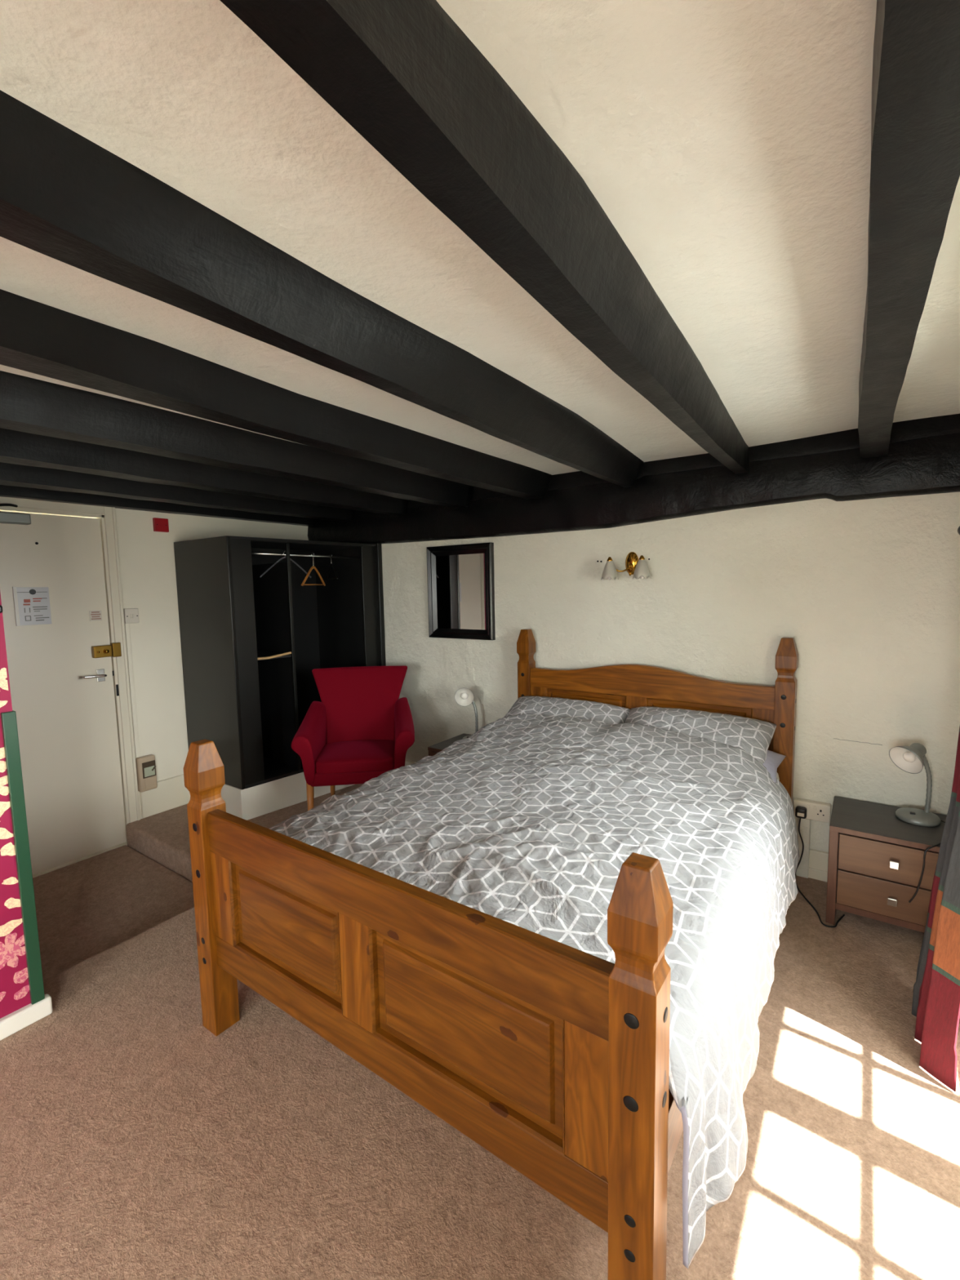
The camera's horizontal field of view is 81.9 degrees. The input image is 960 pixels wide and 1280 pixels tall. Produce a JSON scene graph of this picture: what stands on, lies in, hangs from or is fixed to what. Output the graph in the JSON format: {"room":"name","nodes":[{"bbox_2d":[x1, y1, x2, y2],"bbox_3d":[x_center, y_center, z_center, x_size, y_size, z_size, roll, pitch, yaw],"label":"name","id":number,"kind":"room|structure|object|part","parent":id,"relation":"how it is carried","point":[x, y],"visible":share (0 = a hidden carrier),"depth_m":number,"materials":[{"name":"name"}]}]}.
{"room":"bedroom","nodes":[
{"label":"bedroom","id":0,"kind":"room"},
{"bbox_2d":[0,592,53,1040],"bbox_3d":[-3.115,0.444,0.759,1.502,2.188,3.590,3,7,35],"label":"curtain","id":1,"kind":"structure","parent":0,"point":[24,1002],"depth_m":1.79,"materials":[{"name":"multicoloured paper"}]},
{"bbox_3d":[-2.496,1.401,0.430,0.037,0.062,3.590,3,7,35],"label":"partition skirting","id":2,"kind":"part","parent":1,"relation":"part of","materials":[{"name":"white paint"}]},
{"bbox_2d":[32,507,308,878],"bbox_3d":[-3.164,0.414,2.262,0.300,2.500,5.988,3,7,35],"label":"wall","id":3,"kind":"structure","parent":0,"point":[146,556],"depth_m":3.56,"materials":[{"name":"beige paint"}]},
{"bbox_2d":[0,496,140,875],"bbox_3d":[-2.449,0.272,3.005,0.132,2.074,0.983,3,7,35],"label":"door","id":4,"kind":"structure","parent":3,"relation":"in","point":[68,676],"depth_m":3.17,"materials":[{"name":"beige paint"}]},
{"bbox_2d":[0,503,31,524],"bbox_3d":[-2.489,-0.654,2.838,0.072,0.101,0.290,3,7,35],"label":"door closer","id":5,"kind":"object","parent":4,"relation":"attached to","point":[6,517],"depth_m":2.89,"materials":[{"name":"silver metal"}]},
{"bbox_3d":[-2.476,-0.679,2.838,0.051,0.052,0.178,3,7,35],"label":"closer arm","id":6,"kind":"part","parent":5,"relation":"part of","materials":[{"name":"black metal"}]},
{"bbox_2d":[12,586,51,626],"bbox_3d":[-2.432,-0.185,3.008,0.006,0.210,0.157,3,7,35],"label":"notice","id":7,"kind":"object","parent":4,"relation":"attached to","point":[32,604],"visible":1,"depth_m":3.00,"materials":[{"name":"white paper"}]},
{"bbox_3d":[-2.252,0.210,3.230,0.072,0.023,0.124,3,7,35],"label":"lever handle","id":8,"kind":"part","parent":4,"relation":"part of","materials":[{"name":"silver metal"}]},
{"bbox_2d":[88,610,102,621],"bbox_3d":[-2.262,-0.143,3.257,0.004,0.060,0.062,3,7,35],"label":"sticker","id":9,"kind":"object","parent":4,"relation":"attached to","point":[95,615],"visible":1,"depth_m":3.25,"materials":[{"name":"white paper"}]},
{"bbox_3d":[-2.254,0.210,3.288,0.010,0.075,0.042,3,7,35],"label":"handle plate","id":10,"kind":"part","parent":4,"relation":"part of","materials":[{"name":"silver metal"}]},
{"bbox_3d":[-2.219,0.069,3.260,0.024,0.028,0.060,3,7,35],"label":"lock knob","id":11,"kind":"part","parent":4,"relation":"part of","materials":[{"name":"gold metal"}]},
{"bbox_2d":[123,608,139,623],"bbox_3d":[-2.141,-0.148,3.397,0.038,0.091,0.078,3,7,35],"label":"light switch","id":12,"kind":"object","parent":3,"relation":"attached to","point":[131,615],"visible":1,"depth_m":3.38,"materials":[{"name":"beige plastic"}]},
{"bbox_2d":[124,623,140,757],"bbox_3d":[-2.155,0.316,3.428,0.018,0.843,0.025,3,7,35],"label":"cable trunking","id":13,"kind":"object","parent":3,"relation":"attached to","point":[126,625],"visible":1,"depth_m":3.42,"materials":[{"name":"beige paint"}]},
{"bbox_2d":[135,754,157,792],"bbox_3d":[-2.106,0.843,3.498,0.059,0.220,0.104,3,7,35],"label":"thermostat","id":14,"kind":"object","parent":3,"relation":"attached to","point":[146,774],"visible":1,"depth_m":3.48,"materials":[{"name":"beige plastic"}]},
{"bbox_2d":[152,517,168,532],"bbox_3d":[-2.033,-0.732,3.524,0.025,0.084,0.086,3,7,35],"label":"red sounder","id":15,"kind":"object","parent":3,"relation":"attached to","point":[161,525],"visible":1,"depth_m":3.51,"materials":[{"name":"red plastic"}]},
{"bbox_2d":[139,773,190,817],"bbox_3d":[-2.048,1.012,3.631,0.030,0.205,0.330,3,7,35],"label":"baseboard","id":16,"kind":"structure","parent":3,"relation":"attached to","point":[171,793],"depth_m":3.60,"materials":[{"name":"beige paint"}]},
{"bbox_2d":[0,0,959,475],"bbox_3d":[-1.242,-0.760,0.843,4.580,0.137,6.088,3,7,35],"label":"ceiling","id":17,"kind":"structure","parent":0,"point":[726,144],"depth_m":0.89,"materials":[{"name":"paint"}]},
{"bbox_2d":[0,484,315,526],"bbox_3d":[-3.045,-0.724,2.033,0.118,0.154,5.915,3,7,35],"label":"joist","id":18,"kind":"object","parent":17,"relation":"attached to","point":[12,491],"visible":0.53,"depth_m":3.36,"materials":[{"name":"black paint"}]},
{"bbox_2d":[0,462,354,521],"bbox_3d":[-2.675,-0.707,1.775,0.158,0.155,5.915,3,7,35],"label":"joist","id":19,"kind":"object","parent":17,"relation":"attached to","point":[11,474],"visible":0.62,"depth_m":3.00,"materials":[{"name":"black paint"}]},
{"bbox_2d":[0,427,408,515],"bbox_3d":[-2.225,-0.684,1.461,0.177,0.156,5.915,3,7,35],"label":"joist","id":20,"kind":"object","parent":17,"relation":"attached to","point":[16,447],"visible":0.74,"depth_m":2.54,"materials":[{"name":"black paint"}]},
{"bbox_2d":[0,370,473,508],"bbox_3d":[-1.773,-0.663,1.146,0.176,0.155,5.915,3,7,35],"label":"joist","id":21,"kind":"object","parent":17,"relation":"attached to","point":[28,405],"visible":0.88,"depth_m":2.05,"materials":[{"name":"black paint"}]},
{"bbox_2d":[0,288,551,499],"bbox_3d":[-1.294,-0.640,0.812,0.167,0.152,5.918,3,7,34],"label":"joist","id":22,"kind":"object","parent":17,"relation":"attached to","point":[36,337],"visible":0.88,"depth_m":1.56,"materials":[{"name":"black paint"}]},
{"bbox_2d":[0,89,644,487],"bbox_3d":[-0.824,-0.618,0.484,0.157,0.152,5.917,3,7,34],"label":"joist","id":23,"kind":"object","parent":17,"relation":"attached to","point":[65,197],"visible":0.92,"depth_m":1.00,"materials":[{"name":"black paint"}]},
{"bbox_2d":[219,0,748,474],"bbox_3d":[-0.389,-0.596,0.180,0.126,0.153,5.917,3,7,34],"label":"joist","id":24,"kind":"object","parent":17,"relation":"attached to","point":[403,74],"visible":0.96,"depth_m":0.73,"materials":[{"name":"black paint"}]},
{"bbox_2d":[307,413,959,543],"bbox_3d":[0.307,-0.814,3.322,4.080,0.348,0.093,3,7,35],"label":"beam","id":25,"kind":"structure","parent":17,"relation":"attached to","point":[923,457],"depth_m":2.75,"materials":[{"name":"black paint"}]},
{"bbox_2d":[857,0,959,458],"bbox_3d":[0.014,-0.577,-0.101,0.140,0.152,5.917,3,7,34],"label":"joist","id":26,"kind":"object","parent":17,"relation":"attached to","point":[915,167],"visible":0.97,"depth_m":0.71,"materials":[{"name":"black paint"}]},
{"bbox_2d":[0,783,959,1279],"bbox_3d":[-1.350,1.471,1.104,4.080,0.250,5.988,3,7,35],"label":"floor","id":27,"kind":"structure","parent":0,"point":[139,1141],"depth_m":1.43,"materials":[{"name":"carpet"}]},
{"bbox_2d":[173,535,386,820],"bbox_3d":[-1.395,0.187,3.975,0.751,1.755,1.221,4,7,42],"label":"wardrobe","id":28,"kind":"object","parent":27,"relation":"on","point":[251,645],"visible":0.79,"depth_m":3.65,"materials":[{"name":"black paint"}]},
{"bbox_3d":[-1.720,0.141,3.507,0.619,1.540,0.024,3,7,35],"label":"panel","id":29,"kind":"part","parent":28,"relation":"part of","materials":[{"name":"black paint"}]},
{"bbox_2d":[257,650,291,660],"bbox_3d":[-1.495,0.101,3.698,0.480,0.013,0.236,4,7,42],"label":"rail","id":30,"kind":"object","parent":28,"relation":"attached to","point":[261,655],"depth_m":3.63,"materials":[{"name":"brown wood"}]},
{"bbox_3d":[-1.409,0.179,3.805,0.474,1.395,0.016,4,7,42],"label":"divider panel","id":31,"kind":"part","parent":28,"relation":"part of","materials":[{"name":"black paint"}]},
{"bbox_3d":[-1.379,0.846,4.043,0.748,0.020,1.180,4,7,42],"label":"panel","id":32,"kind":"part","parent":28,"relation":"part of","materials":[{"name":"black paint"}]},
{"bbox_2d":[259,551,311,577],"bbox_3d":[-1.281,-0.499,3.655,0.014,0.176,0.406,3,7,33],"label":"clothes hanger","id":33,"kind":"object","parent":28,"relation":"hanging from","point":[280,559],"visible":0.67,"depth_m":3.62,"materials":[{"name":"silver metal"}]},
{"bbox_3d":[-1.646,0.083,4.141,0.010,1.530,1.103,3,7,35],"label":"panel","id":34,"kind":"part","parent":28,"relation":"part of","materials":[{"name":"black paint"}]},
{"bbox_3d":[-1.226,0.132,3.634,0.020,1.515,0.020,4,7,42],"label":"divider post","id":35,"kind":"part","parent":28,"relation":"part of","materials":[{"name":"black paint"}]},
{"bbox_3d":[-1.367,-0.668,3.858,0.734,0.012,1.098,3,7,35],"label":"panel","id":36,"kind":"part","parent":28,"relation":"part of","materials":[{"name":"black paint"}]},
{"bbox_3d":[-1.193,-0.580,3.803,0.019,0.027,0.910,4,7,42],"label":"hanging rail","id":37,"kind":"part","parent":28,"relation":"part of","materials":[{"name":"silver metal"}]},
{"bbox_3d":[-1.125,-0.650,3.683,0.020,0.022,0.835,4,7,42],"label":"head rail","id":38,"kind":"part","parent":28,"relation":"part of","materials":[{"name":"black paint"}]},
{"bbox_2d":[301,552,325,586],"bbox_3d":[-1.160,-0.492,3.850,0.020,0.233,0.311,0,6,13],"label":"clothes hanger","id":39,"kind":"object","parent":28,"relation":"hanging from","point":[303,584],"visible":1,"depth_m":3.84,"materials":[{"name":"brown wood"}]},
{"bbox_2d":[324,554,338,580],"bbox_3d":[-1.063,-0.524,3.953,0.020,0.193,0.252,-5,7,-35],"label":"clothes hanger","id":40,"kind":"object","parent":28,"relation":"hanging from","point":[331,566],"visible":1,"depth_m":3.95,"materials":[{"name":"brown wood"}]},
{"bbox_3d":[-1.034,0.048,4.380,0.720,1.530,0.015,3,7,35],"label":"panel","id":41,"kind":"part","parent":28,"relation":"part of","materials":[{"name":"black paint"}]},
{"bbox_2d":[291,665,414,810],"bbox_3d":[-0.765,0.653,3.504,0.704,0.900,0.594,-2,6,-7],"label":"armchair","id":42,"kind":"object","parent":27,"relation":"on","point":[361,730],"visible":0.98,"depth_m":3.59,"materials":[{"name":"red fabric"}]},
{"bbox_3d":[-1.041,0.608,3.429,0.153,0.440,0.500,-2,6,-7],"label":"armrest","id":43,"kind":"part","parent":42,"relation":"part of","materials":[{"name":"red fabric"}]},
{"bbox_3d":[-0.990,0.981,3.246,0.042,0.301,0.045,-2,6,-6],"label":"leg","id":44,"kind":"part","parent":42,"relation":"part of","materials":[{"name":"brown wood"}]},
{"bbox_3d":[-0.985,0.936,3.706,0.040,0.307,0.095,-3,6,-15],"label":"leg","id":45,"kind":"part","parent":42,"relation":"part of","materials":[{"name":"brown wood"}]},
{"bbox_3d":[-0.757,0.786,3.471,0.540,0.085,0.475,-2,6,-7],"label":"seat frame","id":46,"kind":"part","parent":42,"relation":"part of","materials":[{"name":"red fabric"}]},
{"bbox_2d":[315,739,395,774],"bbox_3d":[-0.756,0.711,3.437,0.470,0.102,0.448,-2,6,-7],"label":"seat cushion","id":47,"kind":"object","parent":42,"relation":"on","point":[332,757],"depth_m":3.26,"materials":[{"name":"red fabric"}]},
{"bbox_3d":[-0.790,0.485,3.675,0.628,0.597,0.220,-2,6,-7],"label":"backrest","id":48,"kind":"part","parent":42,"relation":"part of","materials":[{"name":"red fabric"}]},
{"bbox_3d":[-0.482,0.591,3.492,0.153,0.440,0.500,-2,6,-7],"label":"armrest","id":49,"kind":"part","parent":42,"relation":"part of","materials":[{"name":"red fabric"}]},
{"bbox_2d":[427,733,471,755],"bbox_3d":[-0.047,0.875,3.528,0.430,0.420,0.399,3,7,35],"label":"nightstand","id":50,"kind":"object","parent":27,"relation":"on","point":[433,749],"visible":0.08,"depth_m":3.52,"materials":[{"name":"laminate"}]},
{"bbox_3d":[-0.301,0.892,3.513,0.032,0.399,0.032,3,7,35],"label":"leg","id":51,"kind":"part","parent":50,"relation":"part of","materials":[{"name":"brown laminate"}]},
{"bbox_2d":[454,688,478,738],"bbox_3d":[-0.057,0.477,3.574,0.172,0.363,0.148,1,6,16],"label":"desk lamp","id":52,"kind":"object","parent":50,"relation":"on","point":[463,696],"visible":0.82,"depth_m":3.55,"materials":[{"name":"silver metal"}]},
{"bbox_3d":[-0.099,0.357,3.547,0.042,0.043,0.051,-1,6,3],"label":"bulb","id":53,"kind":"part","parent":52,"relation":"part of","materials":[{"name":"white glass"}]},
{"bbox_2d":[183,628,798,1279],"bbox_3d":[0.286,0.628,2.196,1.484,1.155,2.106,3,7,35],"label":"double bed","id":54,"kind":"object","parent":27,"relation":"on","point":[549,1055],"visible":0.88,"depth_m":1.21,"materials":[{"name":"brown wood"}]},
{"bbox_3d":[-0.864,0.792,1.783,0.086,0.952,0.086,3,7,35],"label":"bed post","id":55,"kind":"part","parent":54,"relation":"part of","materials":[{"name":"brown wood"}]},
{"bbox_3d":[-0.549,0.811,1.556,0.495,0.279,0.030,3,7,35],"label":"panel","id":56,"kind":"part","parent":54,"relation":"part of","materials":[{"name":"brown wood"}]},
{"bbox_3d":[-0.296,0.622,1.363,1.316,0.125,0.038,3,7,35],"label":"rail","id":57,"kind":"part","parent":54,"relation":"part of","materials":[{"name":"brown wood"}]},
{"bbox_3d":[-0.288,1.014,1.400,1.316,0.104,0.038,3,7,35],"label":"rail","id":58,"kind":"part","parent":54,"relation":"part of","materials":[{"name":"brown wood"}]},
{"bbox_3d":[-0.045,0.835,1.205,0.518,0.279,0.030,3,7,35],"label":"panel","id":59,"kind":"part","parent":54,"relation":"part of","materials":[{"name":"brown wood"}]},
{"bbox_3d":[0.291,0.510,3.419,0.086,1.155,0.086,3,7,35],"label":"bed post","id":60,"kind":"part","parent":54,"relation":"part of","materials":[{"name":"brown wood"}]},
{"bbox_3d":[0.606,0.472,3.189,0.495,0.362,0.030,3,7,35],"label":"panel","id":61,"kind":"part","parent":54,"relation":"part of","materials":[{"name":"brown wood"}]},
{"bbox_3d":[0.282,0.847,0.984,0.086,0.952,0.086,3,7,35],"label":"bed post","id":62,"kind":"part","parent":54,"relation":"part of","materials":[{"name":"brown wood"}]},
{"bbox_3d":[0.858,0.219,2.989,1.316,0.171,0.038,3,7,35],"label":"rail","id":63,"kind":"part","parent":54,"relation":"part of","materials":[{"name":"brown wood"}]},
{"bbox_3d":[0.870,0.902,1.816,0.025,0.140,1.938,3,7,35],"label":"rail","id":64,"kind":"part","parent":54,"relation":"part of","materials":[{"name":"brown wood"}]},
{"bbox_3d":[1.110,0.496,2.837,0.518,0.362,0.030,3,7,35],"label":"panel","id":65,"kind":"part","parent":54,"relation":"part of","materials":[{"name":"brown wood"}]},
{"bbox_3d":[1.437,0.565,2.620,0.086,1.155,0.086,3,7,35],"label":"bed post","id":66,"kind":"part","parent":54,"relation":"part of","materials":[{"name":"brown wood"}]},
{"bbox_3d":[0.289,0.752,2.206,1.390,0.225,1.890,3,7,35],"label":"mattress","id":67,"kind":"object","parent":54,"relation":"on","visible":0},
{"bbox_2d":[269,713,799,1268],"bbox_3d":[0.220,0.758,2.076,1.632,0.574,1.627,3,7,35],"label":"duvet","id":68,"kind":"object","parent":67,"relation":"on","point":[531,822],"visible":0.91,"depth_m":1.68,"materials":[{"name":"grey fabric"}]},
{"bbox_2d":[503,696,631,724],"bbox_3d":[0.439,0.466,3.057,0.720,0.259,0.360,3,7,35],"label":"pillow","id":69,"kind":"object","parent":67,"relation":"on","point":[606,713],"visible":0.44,"depth_m":3.01,"materials":[{"name":"grey fabric"}]},
{"bbox_2d":[624,706,777,764],"bbox_3d":[1.002,0.480,2.650,0.700,0.258,0.366,3,7,35],"label":"pillow","id":70,"kind":"object","parent":67,"relation":"on","point":[754,736],"visible":0.43,"depth_m":2.56,"materials":[{"name":"grey fabric"}]},
{"bbox_2d":[763,750,786,782],"bbox_3d":[1.015,0.546,2.611,0.720,0.170,0.339,3,7,35],"label":"pillow","id":71,"kind":"object","parent":67,"relation":"on","point":[773,760],"visible":0.09,"depth_m":2.42,"materials":[{"name":"grey fabric"}]},
{"bbox_2d":[825,795,946,932],"bbox_3d":[1.710,0.959,2.302,0.430,0.420,0.399,3,7,35],"label":"nightstand","id":72,"kind":"object","parent":27,"relation":"on","point":[875,862],"visible":0.77,"depth_m":2.20,"materials":[{"name":"laminate"}]},
{"bbox_3d":[1.456,0.976,2.287,0.032,0.399,0.032,3,7,35],"label":"leg","id":73,"kind":"part","parent":72,"relation":"part of","materials":[{"name":"brown laminate"}]},
{"bbox_3d":[1.615,1.015,2.169,0.360,0.142,0.018,3,7,35],"label":"drawer","id":74,"kind":"part","parent":72,"relation":"part of","materials":[{"name":"brown laminate"}]},
{"bbox_3d":[1.612,0.866,2.155,0.360,0.146,0.018,3,7,35],"label":"drawer","id":75,"kind":"part","parent":72,"relation":"part of","materials":[{"name":"brown laminate"}]},
{"bbox_3d":[1.603,1.017,2.153,0.032,0.030,0.022,3,7,35],"label":"knob","id":76,"kind":"part","parent":72,"relation":"part of","materials":[{"name":"silver metal"}]},
{"bbox_3d":[1.600,0.868,2.138,0.032,0.030,0.022,3,7,35],"label":"knob","id":77,"kind":"part","parent":72,"relation":"part of","materials":[{"name":"silver metal"}]},
{"bbox_2d":[888,742,945,902],"bbox_3d":[1.760,0.706,2.207,0.225,0.563,0.362,3,7,35],"label":"desk lamp","id":78,"kind":"object","parent":72,"relation":"on","point":[911,759],"visible":0.91,"depth_m":2.26,"materials":[{"name":"silver metal"}]},
{"bbox_3d":[1.732,0.480,2.242,0.122,0.119,0.127,3,7,35],"label":"lamp shade","id":79,"kind":"part","parent":78,"relation":"part of","materials":[{"name":"silver metal"}]},
{"bbox_3d":[1.742,0.471,2.238,0.054,0.046,0.042,-3,6,-20],"label":"bulb","id":80,"kind":"part","parent":78,"relation":"part of","materials":[{"name":"white glass"}]},
{"bbox_3d":[1.788,0.871,2.159,0.324,0.242,0.092,-5,7,-37],"label":"cord","id":81,"kind":"part","parent":78,"relation":"part of","materials":[{"name":"black plastic"}]},
{"bbox_2d":[381,491,959,852],"bbox_3d":[0.477,0.130,3.438,4.500,2.300,0.161,3,7,35],"label":"wall","id":82,"kind":"structure","parent":0,"point":[867,592],"depth_m":2.67,"materials":[{"name":"paint"}]},
{"bbox_2d":[426,542,495,639],"bbox_3d":[-0.137,-0.321,3.706,0.537,0.625,0.036,3,7,35],"label":"wall mirror","id":83,"kind":"object","parent":82,"relation":"attached to","point":[460,577],"visible":1,"depth_m":3.70,"materials":[{"name":"black mirror"}]},
{"bbox_2d":[435,553,485,630],"bbox_3d":[-0.132,-0.321,3.713,0.417,0.505,0.004,3,7,35],"label":"mirror glass","id":84,"kind":"object","parent":83,"relation":"attached to","point":[460,578],"depth_m":3.71,"materials":[{"name":"white"}]},
{"bbox_2d":[404,760,828,881],"bbox_3d":[0.666,1.026,3.300,3.320,0.135,0.040,3,7,35],"label":"baseboard","id":85,"kind":"structure","parent":82,"relation":"attached to","point":[818,860],"depth_m":2.63,"materials":[{"name":"beige paint"}]},
{"bbox_2d":[600,551,651,580],"bbox_3d":[0.794,-0.400,2.975,0.268,0.153,0.155,3,7,35],"label":"wall light","id":86,"kind":"object","parent":82,"relation":"attached to","point":[639,568],"visible":1,"depth_m":2.97,"materials":[{"name":"white glass"}]},
{"bbox_3d":[0.704,-0.380,3.002,0.092,0.106,0.092,3,7,35],"label":"lamp shade","id":87,"kind":"part","parent":86,"relation":"part of","materials":[{"name":"white glass"}]},
{"bbox_3d":[0.759,-0.405,3.001,0.119,0.071,0.012,-1,6,-3],"label":"arm","id":88,"kind":"part","parent":86,"relation":"part of","materials":[{"name":"gold metal"}]},
{"bbox_3d":[0.830,-0.420,3.025,0.074,0.124,0.028,3,7,35],"label":"plate","id":89,"kind":"part","parent":86,"relation":"part of","materials":[{"name":"gold metal"}]},
{"bbox_3d":[0.848,-0.373,2.901,0.092,0.106,0.092,3,7,35],"label":"lamp shade","id":90,"kind":"part","parent":86,"relation":"part of","materials":[{"name":"white glass"}]},
{"bbox_2d":[795,817,810,878],"bbox_3d":[1.555,0.992,2.660,0.050,0.292,0.042,3,7,35],"label":"cable trunking","id":91,"kind":"object","parent":82,"relation":"attached to","point":[805,824],"visible":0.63,"depth_m":2.64,"materials":[{"name":"paint"}]},
{"bbox_2d":[793,797,831,822],"bbox_3d":[1.575,0.808,2.626,0.151,0.084,0.045,3,7,35],"label":"wall socket","id":92,"kind":"object","parent":82,"relation":"attached to","point":[816,811],"visible":0.92,"depth_m":2.60,"materials":[{"name":"beige plastic"}]},
{"bbox_2d":[795,805,844,927],"bbox_3d":[1.504,0.984,2.447,0.120,0.350,0.422,0,6,11],"label":"plug","id":93,"kind":"object","parent":92,"relation":"in","point":[800,811],"visible":0.95,"depth_m":2.60,"materials":[{"name":"black plastic"}]},
{"bbox_3d":[0.577,0.494,-0.359,0.675,2.300,6.188,3,7,35],"label":"wall","id":94,"kind":"structure","parent":0,"visible":0},
{"bbox_3d":[1.064,-0.274,0.983,0.121,0.046,2.170,3,7,35],"label":"curtain rod","id":95,"kind":"object","parent":94,"relation":"attached to","visible":0},
{"bbox_2d":[911,726,959,1091],"bbox_3d":[1.398,0.460,1.628,0.128,1.544,0.406,3,7,35],"label":"curtain","id":96,"kind":"object","parent":95,"relation":"hanging from","point":[935,1006],"visible":1,"depth_m":1.59,"materials":[{"name":"fabric"}]}
]}

